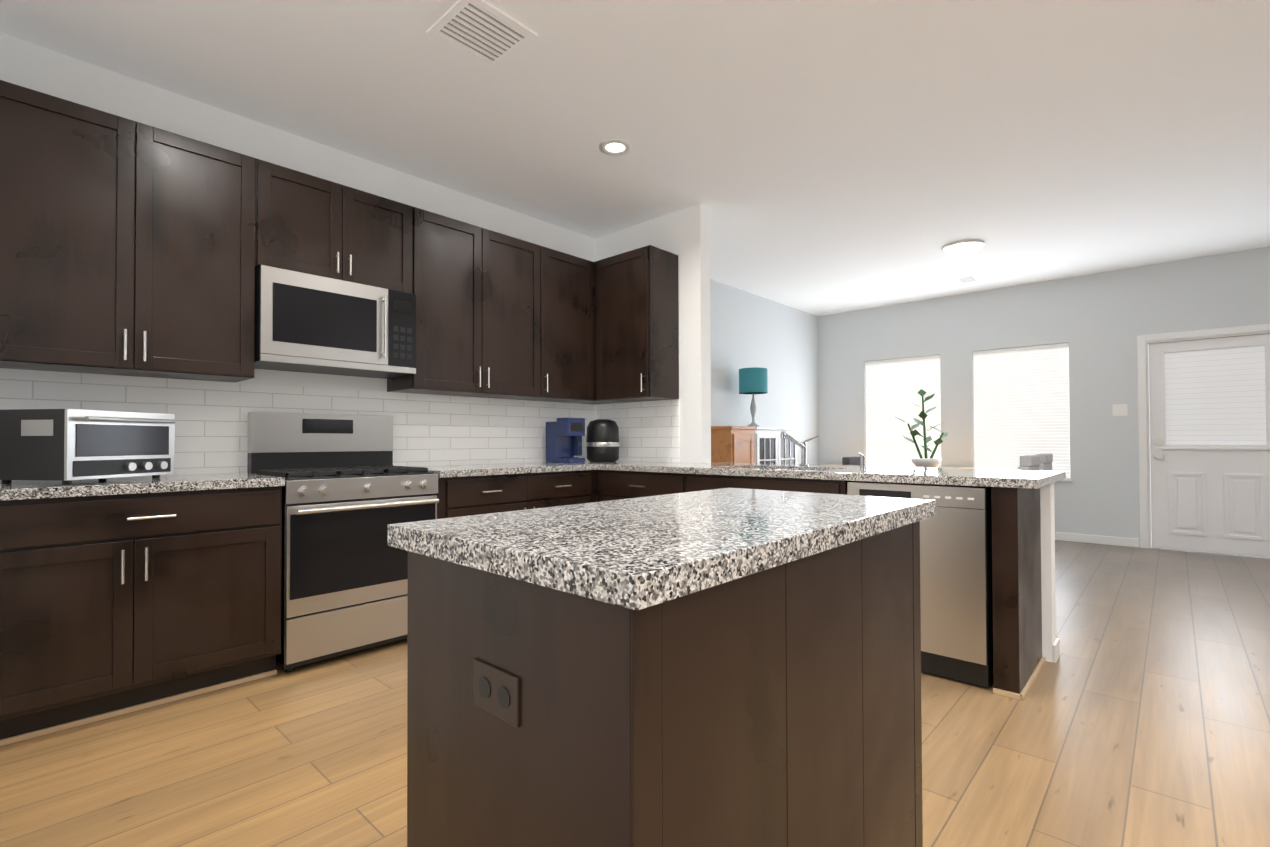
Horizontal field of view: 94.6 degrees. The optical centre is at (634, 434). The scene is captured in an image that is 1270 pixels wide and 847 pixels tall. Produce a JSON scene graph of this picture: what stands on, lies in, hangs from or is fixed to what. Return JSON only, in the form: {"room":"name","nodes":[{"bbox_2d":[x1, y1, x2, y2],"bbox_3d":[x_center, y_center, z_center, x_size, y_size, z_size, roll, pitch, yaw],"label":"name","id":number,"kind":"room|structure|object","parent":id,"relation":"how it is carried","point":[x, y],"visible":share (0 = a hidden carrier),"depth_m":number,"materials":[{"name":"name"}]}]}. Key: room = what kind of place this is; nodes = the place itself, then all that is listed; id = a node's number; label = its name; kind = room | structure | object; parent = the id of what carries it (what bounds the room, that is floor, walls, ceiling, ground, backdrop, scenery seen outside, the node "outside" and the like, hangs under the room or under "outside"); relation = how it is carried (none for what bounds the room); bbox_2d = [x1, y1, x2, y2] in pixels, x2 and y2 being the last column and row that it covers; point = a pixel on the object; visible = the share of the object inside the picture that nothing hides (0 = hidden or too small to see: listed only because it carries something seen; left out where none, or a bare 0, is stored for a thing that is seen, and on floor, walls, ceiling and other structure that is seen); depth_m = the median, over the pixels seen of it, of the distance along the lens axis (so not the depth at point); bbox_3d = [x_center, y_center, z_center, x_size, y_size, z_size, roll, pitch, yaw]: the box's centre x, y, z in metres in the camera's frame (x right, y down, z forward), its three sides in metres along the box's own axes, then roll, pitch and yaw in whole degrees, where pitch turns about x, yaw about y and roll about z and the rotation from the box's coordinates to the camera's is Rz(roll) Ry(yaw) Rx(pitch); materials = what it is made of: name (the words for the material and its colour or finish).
{"room":"kitchen","nodes":[
{"label":"kitchen","id":0,"kind":"room"},
{"bbox_2d":[0,32,818,464],"bbox_3d":[-1.129,-0.274,4.233,0.120,2.810,11.000,-1,-1,43],"label":"wall","id":1,"kind":"structure","parent":0,"point":[23,63],"depth_m":3.86,"materials":[{"name":"white paint"}]},
{"bbox_2d":[0,80,159,379],"bbox_3d":[-2.419,-0.817,2.487,0.344,1.080,0.533,-1,-1,43],"label":"upper cabinet","id":2,"kind":"object","parent":1,"relation":"attached to","point":[130,250],"depth_m":2.40,"materials":[{"name":"brown wood"}]},
{"bbox_2d":[148,129,259,383],"bbox_3d":[-2.145,-0.814,2.785,0.344,1.080,0.513,-1,-1,43],"label":"upper cabinet","id":3,"kind":"object","parent":1,"relation":"attached to","point":[208,210],"depth_m":2.72,"materials":[{"name":"brown wood"}]},
{"bbox_2d":[260,160,355,282],"bbox_3d":[-1.817,-1.086,3.147,0.344,0.530,0.461,-1,-1,43],"label":"upper cabinet","id":4,"kind":"object","parent":1,"relation":"attached to","point":[308,222],"depth_m":3.03,"materials":[{"name":"brown wood"}]},
{"bbox_2d":[254,265,415,378],"bbox_3d":[-1.663,-0.581,3.231,0.433,0.462,0.787,-1,-1,43],"label":"microwave","id":5,"kind":"object","parent":4,"relation":"attached to","point":[307,323],"visible":0.98,"depth_m":3.07,"materials":[{"name":"silver metal"}]},
{"bbox_2d":[356,189,415,293],"bbox_3d":[-1.586,-1.083,3.398,0.344,0.530,0.460,-1,-1,43],"label":"upper cabinet","id":6,"kind":"object","parent":1,"relation":"attached to","point":[385,228],"depth_m":3.34,"materials":[{"name":"brown wood"}]},
{"bbox_2d":[384,208,491,399],"bbox_3d":[-1.252,-0.805,3.758,0.344,1.080,0.525,-1,-1,43],"label":"upper cabinet","id":7,"kind":"object","parent":1,"relation":"attached to","point":[454,257],"depth_m":3.65,"materials":[{"name":"brown wood"}]},
{"bbox_2d":[472,231,551,399],"bbox_3d":[-0.952,-0.802,4.084,0.344,1.080,0.599,-1,-1,43],"label":"upper cabinet","id":8,"kind":"object","parent":1,"relation":"attached to","point":[521,269],"depth_m":4.03,"materials":[{"name":"brown wood"}]},
{"bbox_2d":[520,249,587,403],"bbox_3d":[-0.641,-0.798,4.424,0.344,1.080,0.565,-1,-1,43],"label":"upper cabinet","id":9,"kind":"object","parent":1,"relation":"attached to","point":[569,272],"depth_m":4.36,"materials":[{"name":"brown wood"}]},
{"bbox_2d":[0,540,1269,846],"bbox_3d":[1.634,1.140,1.682,7.610,0.100,11.000,-1,-1,43],"label":"floor","id":10,"kind":"structure","parent":0,"point":[1138,716],"depth_m":2.05,"materials":[{"name":"brown wood"}]},
{"bbox_2d":[0,484,284,745],"bbox_3d":[-2.161,0.675,2.529,0.634,0.875,0.964,-1,-1,43],"label":"base cabinet","id":11,"kind":"object","parent":10,"relation":"on","point":[111,606],"depth_m":2.29,"materials":[{"name":"brown wood"}]},
{"bbox_2d":[0,472,284,499],"bbox_3d":[-2.155,0.216,2.528,0.640,0.040,0.966,-1,-1,43],"label":"countertop","id":12,"kind":"structure","parent":11,"relation":"on","point":[191,481],"depth_m":2.36,"materials":[{"name":"grey stone"}]},
{"bbox_2d":[0,409,174,484],"bbox_3d":[-2.247,0.052,2.421,0.414,0.285,0.441,0,-1,8],"label":"toaster oven","id":13,"kind":"object","parent":12,"relation":"on","point":[66,446],"visible":0.98,"depth_m":2.24,"materials":[{"name":"silver metal"}]},
{"bbox_2d":[247,412,438,672],"bbox_3d":[-1.540,0.500,3.136,0.681,1.234,0.750,-1,-1,43],"label":"stove","id":14,"kind":"object","parent":10,"relation":"on","point":[350,492],"visible":0.88,"depth_m":2.94,"materials":[{"name":"silver metal"}]},
{"bbox_2d":[436,472,539,518],"bbox_3d":[-1.092,0.686,3.693,0.634,0.875,0.658,-1,-1,43],"label":"base cabinet","id":15,"kind":"object","parent":10,"relation":"on","point":[459,496],"depth_m":3.46,"materials":[{"name":"brown wood"}]},
{"bbox_2d":[416,460,639,479],"bbox_3d":[-0.702,0.232,4.110,0.640,0.040,1.799,-1,-1,43],"label":"countertop","id":16,"kind":"structure","parent":15,"relation":"on","point":[445,471],"depth_m":3.76,"materials":[{"name":"grey stone"}]},
{"bbox_2d":[546,418,584,462],"bbox_3d":[-0.512,0.048,4.471,0.262,0.334,0.220,-1,-1,43],"label":"coffee maker","id":17,"kind":"object","parent":16,"relation":"on","point":[564,440],"visible":1,"depth_m":4.41,"materials":[{"name":"blue plastic"}]},
{"bbox_2d":[586,419,619,461],"bbox_3d":[-0.254,0.050,4.591,0.281,0.332,0.287,-1,-1,43],"label":"air fryer","id":18,"kind":"object","parent":16,"relation":"on","point":[602,441],"visible":1,"depth_m":4.50,"materials":[{"name":"black plastic"}]},
{"bbox_2d":[540,472,591,507],"bbox_3d":[-0.745,0.690,4.072,0.634,0.875,0.606,-1,-1,43],"label":"base cabinet","id":19,"kind":"object","parent":10,"relation":"on","point":[556,488],"depth_m":3.91,"materials":[{"name":"brown wood"}]},
{"bbox_2d":[596,472,671,501],"bbox_3d":[0.240,0.687,4.059,0.872,0.875,0.588,-1,-1,43],"label":"base cabinet","id":20,"kind":"object","parent":10,"relation":"on","point":[609,485],"depth_m":3.91,"materials":[{"name":"brown wood"}]},
{"bbox_2d":[388,488,935,846],"bbox_3d":[0.158,0.629,1.291,0.628,0.921,1.140,-1,-1,43],"label":"kitchen island","id":21,"kind":"object","parent":10,"relation":"on","point":[731,667],"visible":1,"depth_m":0.93,"materials":[{"name":"brown wood"}]},
{"bbox_2d":[711,426,799,463],"bbox_3d":[1.266,0.538,6.390,0.435,1.225,1.410,-1,-1,43],"label":"sideboard","id":22,"kind":"object","parent":10,"relation":"on","point":[744,444],"visible":0.35,"depth_m":6.04,"materials":[{"name":"brown wood"}]},
{"bbox_2d":[739,367,767,426],"bbox_3d":[1.302,-0.394,6.455,0.310,0.640,0.310,-1,-1,43],"label":"table lamp","id":23,"kind":"object","parent":22,"relation":"on","point":[753,380],"visible":0.94,"depth_m":6.34,"materials":[{"name":"teal fabric"}]},
{"bbox_2d":[672,472,859,494],"bbox_3d":[0.847,0.678,3.502,1.074,0.875,0.588,-1,-1,43],"label":"base cabinet","id":24,"kind":"object","parent":10,"relation":"on","point":[680,484],"depth_m":3.28,"materials":[{"name":"brown wood"}]},
{"bbox_2d":[596,460,1065,487],"bbox_3d":[0.970,0.220,3.557,2.573,0.040,0.853,-1,-1,43],"label":"countertop","id":25,"kind":"structure","parent":24,"relation":"on","point":[993,478],"depth_m":3.05,"materials":[{"name":"grey stone"}]},
{"bbox_2d":[842,457,859,465],"bbox_3d":[2.240,0.676,5.420,0.525,0.924,0.460,-1,-1,43],"label":"chair","id":26,"kind":"object","parent":10,"relation":"on","point":[853,461],"visible":0.15,"depth_m":5.48,"materials":[{"name":"grey fabric"}]},
{"bbox_2d":[820,464,1003,468],"bbox_3d":[3.095,0.773,6.970,2.080,0.760,0.800,-1,-1,43],"label":"dining table","id":27,"kind":"object","parent":10,"relation":"on","point":[915,466],"visible":0.06,"depth_m":7.12,"materials":[{"name":"brown wood"}]},
{"bbox_2d":[893,389,947,467],"bbox_3d":[3.180,-0.067,6.511,0.439,0.905,0.541,-1,-1,43],"label":"potted plant","id":28,"kind":"object","parent":27,"relation":"on","point":[930,462],"visible":0.88,"depth_m":6.45,"materials":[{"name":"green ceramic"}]},
{"bbox_2d":[847,481,992,687],"bbox_3d":[1.467,0.666,2.911,0.598,0.856,0.574,-1,-1,43],"label":"dishwasher","id":29,"kind":"object","parent":10,"relation":"on","point":[956,601],"visible":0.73,"depth_m":2.58,"materials":[{"name":"silver metal"}]},
{"bbox_2d":[1017,455,1039,469],"bbox_3d":[2.535,0.634,4.158,0.525,0.974,0.460,-1,-1,43],"label":"chair","id":30,"kind":"object","parent":10,"relation":"on","point":[1029,462],"visible":0.12,"depth_m":3.90,"materials":[{"name":"grey fabric"}]},
{"bbox_2d":[1035,453,1052,470],"bbox_3d":[2.981,0.639,4.659,0.525,0.974,0.460,-1,-1,43],"label":"chair","id":31,"kind":"object","parent":10,"relation":"on","point":[1046,459],"visible":0.15,"depth_m":4.40,"materials":[{"name":"grey fabric"}]},
{"bbox_2d":[0,0,1269,315],"bbox_3d":[1.625,-1.770,1.719,7.610,0.100,11.000,-1,-1,43],"label":"ceiling","id":32,"kind":"structure","parent":0,"point":[826,156],"depth_m":3.10,"materials":[{"name":"white paint"}]},
{"bbox_2d":[427,0,537,68],"bbox_3d":[-0.648,-1.699,2.489,0.330,0.008,0.330,-1,-1,43],"label":"ceiling vent","id":33,"kind":"object","parent":32,"relation":"in","point":[486,34],"visible":1,"depth_m":2.48,"materials":[{"name":"silver metal"}]},
{"bbox_2d":[599,138,630,155],"bbox_3d":[-0.116,-1.688,3.452,0.190,0.008,0.190,-1,-1,43],"label":"recessed light","id":34,"kind":"object","parent":32,"relation":"in","point":[615,147],"visible":1,"depth_m":3.45,"materials":[{"name":"white paint"}]},
{"bbox_2d":[942,239,984,258],"bbox_3d":[2.923,-1.628,5.224,0.330,0.102,0.330,-1,-1,43],"label":"dome ceiling light","id":35,"kind":"object","parent":32,"relation":"attached to","point":[963,249],"visible":1,"depth_m":5.14,"materials":[{"name":"white glass"}]},
{"bbox_2d":[958,276,977,282],"bbox_3d":[3.590,-1.663,6.321,0.140,0.008,0.240,-1,-1,43],"label":"ceiling vent","id":36,"kind":"object","parent":32,"relation":"in","point":[968,279],"visible":1,"depth_m":6.30,"materials":[{"name":"white metal"}]},
{"bbox_2d":[595,203,1055,661],"bbox_3d":[0.878,-0.284,3.973,3.190,2.810,0.120,-1,-1,43],"label":"wall","id":37,"kind":"structure","parent":0,"point":[683,235],"depth_m":4.32,"materials":[{"name":"white paint"}]},
{"bbox_2d":[588,245,678,403],"bbox_3d":[-0.024,-0.800,4.440,0.580,1.080,0.406,-1,-1,43],"label":"upper cabinet","id":38,"kind":"object","parent":37,"relation":"attached to","point":[633,307],"depth_m":4.31,"materials":[{"name":"brown wood"}]},
{"bbox_2d":[1053,638,1059,662],"bbox_3d":[0.898,1.079,3.950,3.189,0.085,0.135,-1,-1,43],"label":"baseboard","id":39,"kind":"structure","parent":37,"relation":"attached to","point":[1056,649],"depth_m":2.84,"materials":[{"name":"white paint"}]},
{"bbox_2d":[818,246,1269,546],"bbox_3d":[5.352,-0.276,5.667,7.490,2.810,0.120,-1,-1,43],"label":"wall","id":40,"kind":"structure","parent":0,"point":[1099,323],"depth_m":6.20,"materials":[{"name":"white paint"}]},
{"bbox_2d":[865,355,940,466],"bbox_3d":[3.387,-0.219,7.437,0.960,1.484,0.130,-1,-1,43],"label":"window","id":41,"kind":"structure","parent":40,"relation":"in","point":[894,387],"depth_m":7.46,"materials":[{"name":"white glass"}]},
{"bbox_2d":[973,343,1072,481],"bbox_3d":[4.317,-0.233,6.583,0.955,1.484,0.130,-1,-1,43],"label":"window","id":42,"kind":"structure","parent":40,"relation":"in","point":[1021,400],"depth_m":6.57,"materials":[{"name":"white glass"}]},
{"bbox_2d":[1055,532,1138,546],"bbox_3d":[5.311,1.086,5.600,7.490,0.085,0.014,-1,-1,43],"label":"baseboard","id":43,"kind":"structure","parent":40,"relation":"attached to","point":[1109,540],"depth_m":6.07,"materials":[{"name":"white paint"}]},
{"bbox_2d":[1112,404,1127,415],"bbox_3d":[4.933,-0.244,5.964,0.120,0.120,0.008,-1,-1,43],"label":"switch plate","id":44,"kind":"object","parent":40,"relation":"attached to","point":[1119,409],"visible":1,"depth_m":5.96,"materials":[{"name":"white plastic"}]},
{"bbox_2d":[1137,323,1269,547],"bbox_3d":[5.467,0.069,5.535,1.080,2.115,0.116,-1,-1,43],"label":"door frame","id":45,"kind":"structure","parent":40,"relation":"attached to","point":[1143,342],"depth_m":5.82,"materials":[{"name":"white paint"}]},
{"bbox_2d":[1149,334,1269,556],"bbox_3d":[5.449,0.107,5.515,0.906,2.016,0.112,-1,-1,43],"label":"door","id":46,"kind":"structure","parent":40,"relation":"in","point":[1210,439],"depth_m":5.54,"materials":[{"name":"white paint"}]},
{"label":"outside","id":47,"kind":"structure","parent":0,"visible":0},
{"bbox_2d":[1148,344,1151,546],"bbox_3d":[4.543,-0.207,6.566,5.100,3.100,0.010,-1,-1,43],"label":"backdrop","id":48,"kind":"structure","parent":47,"point":[1150,462],"depth_m":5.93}
]}

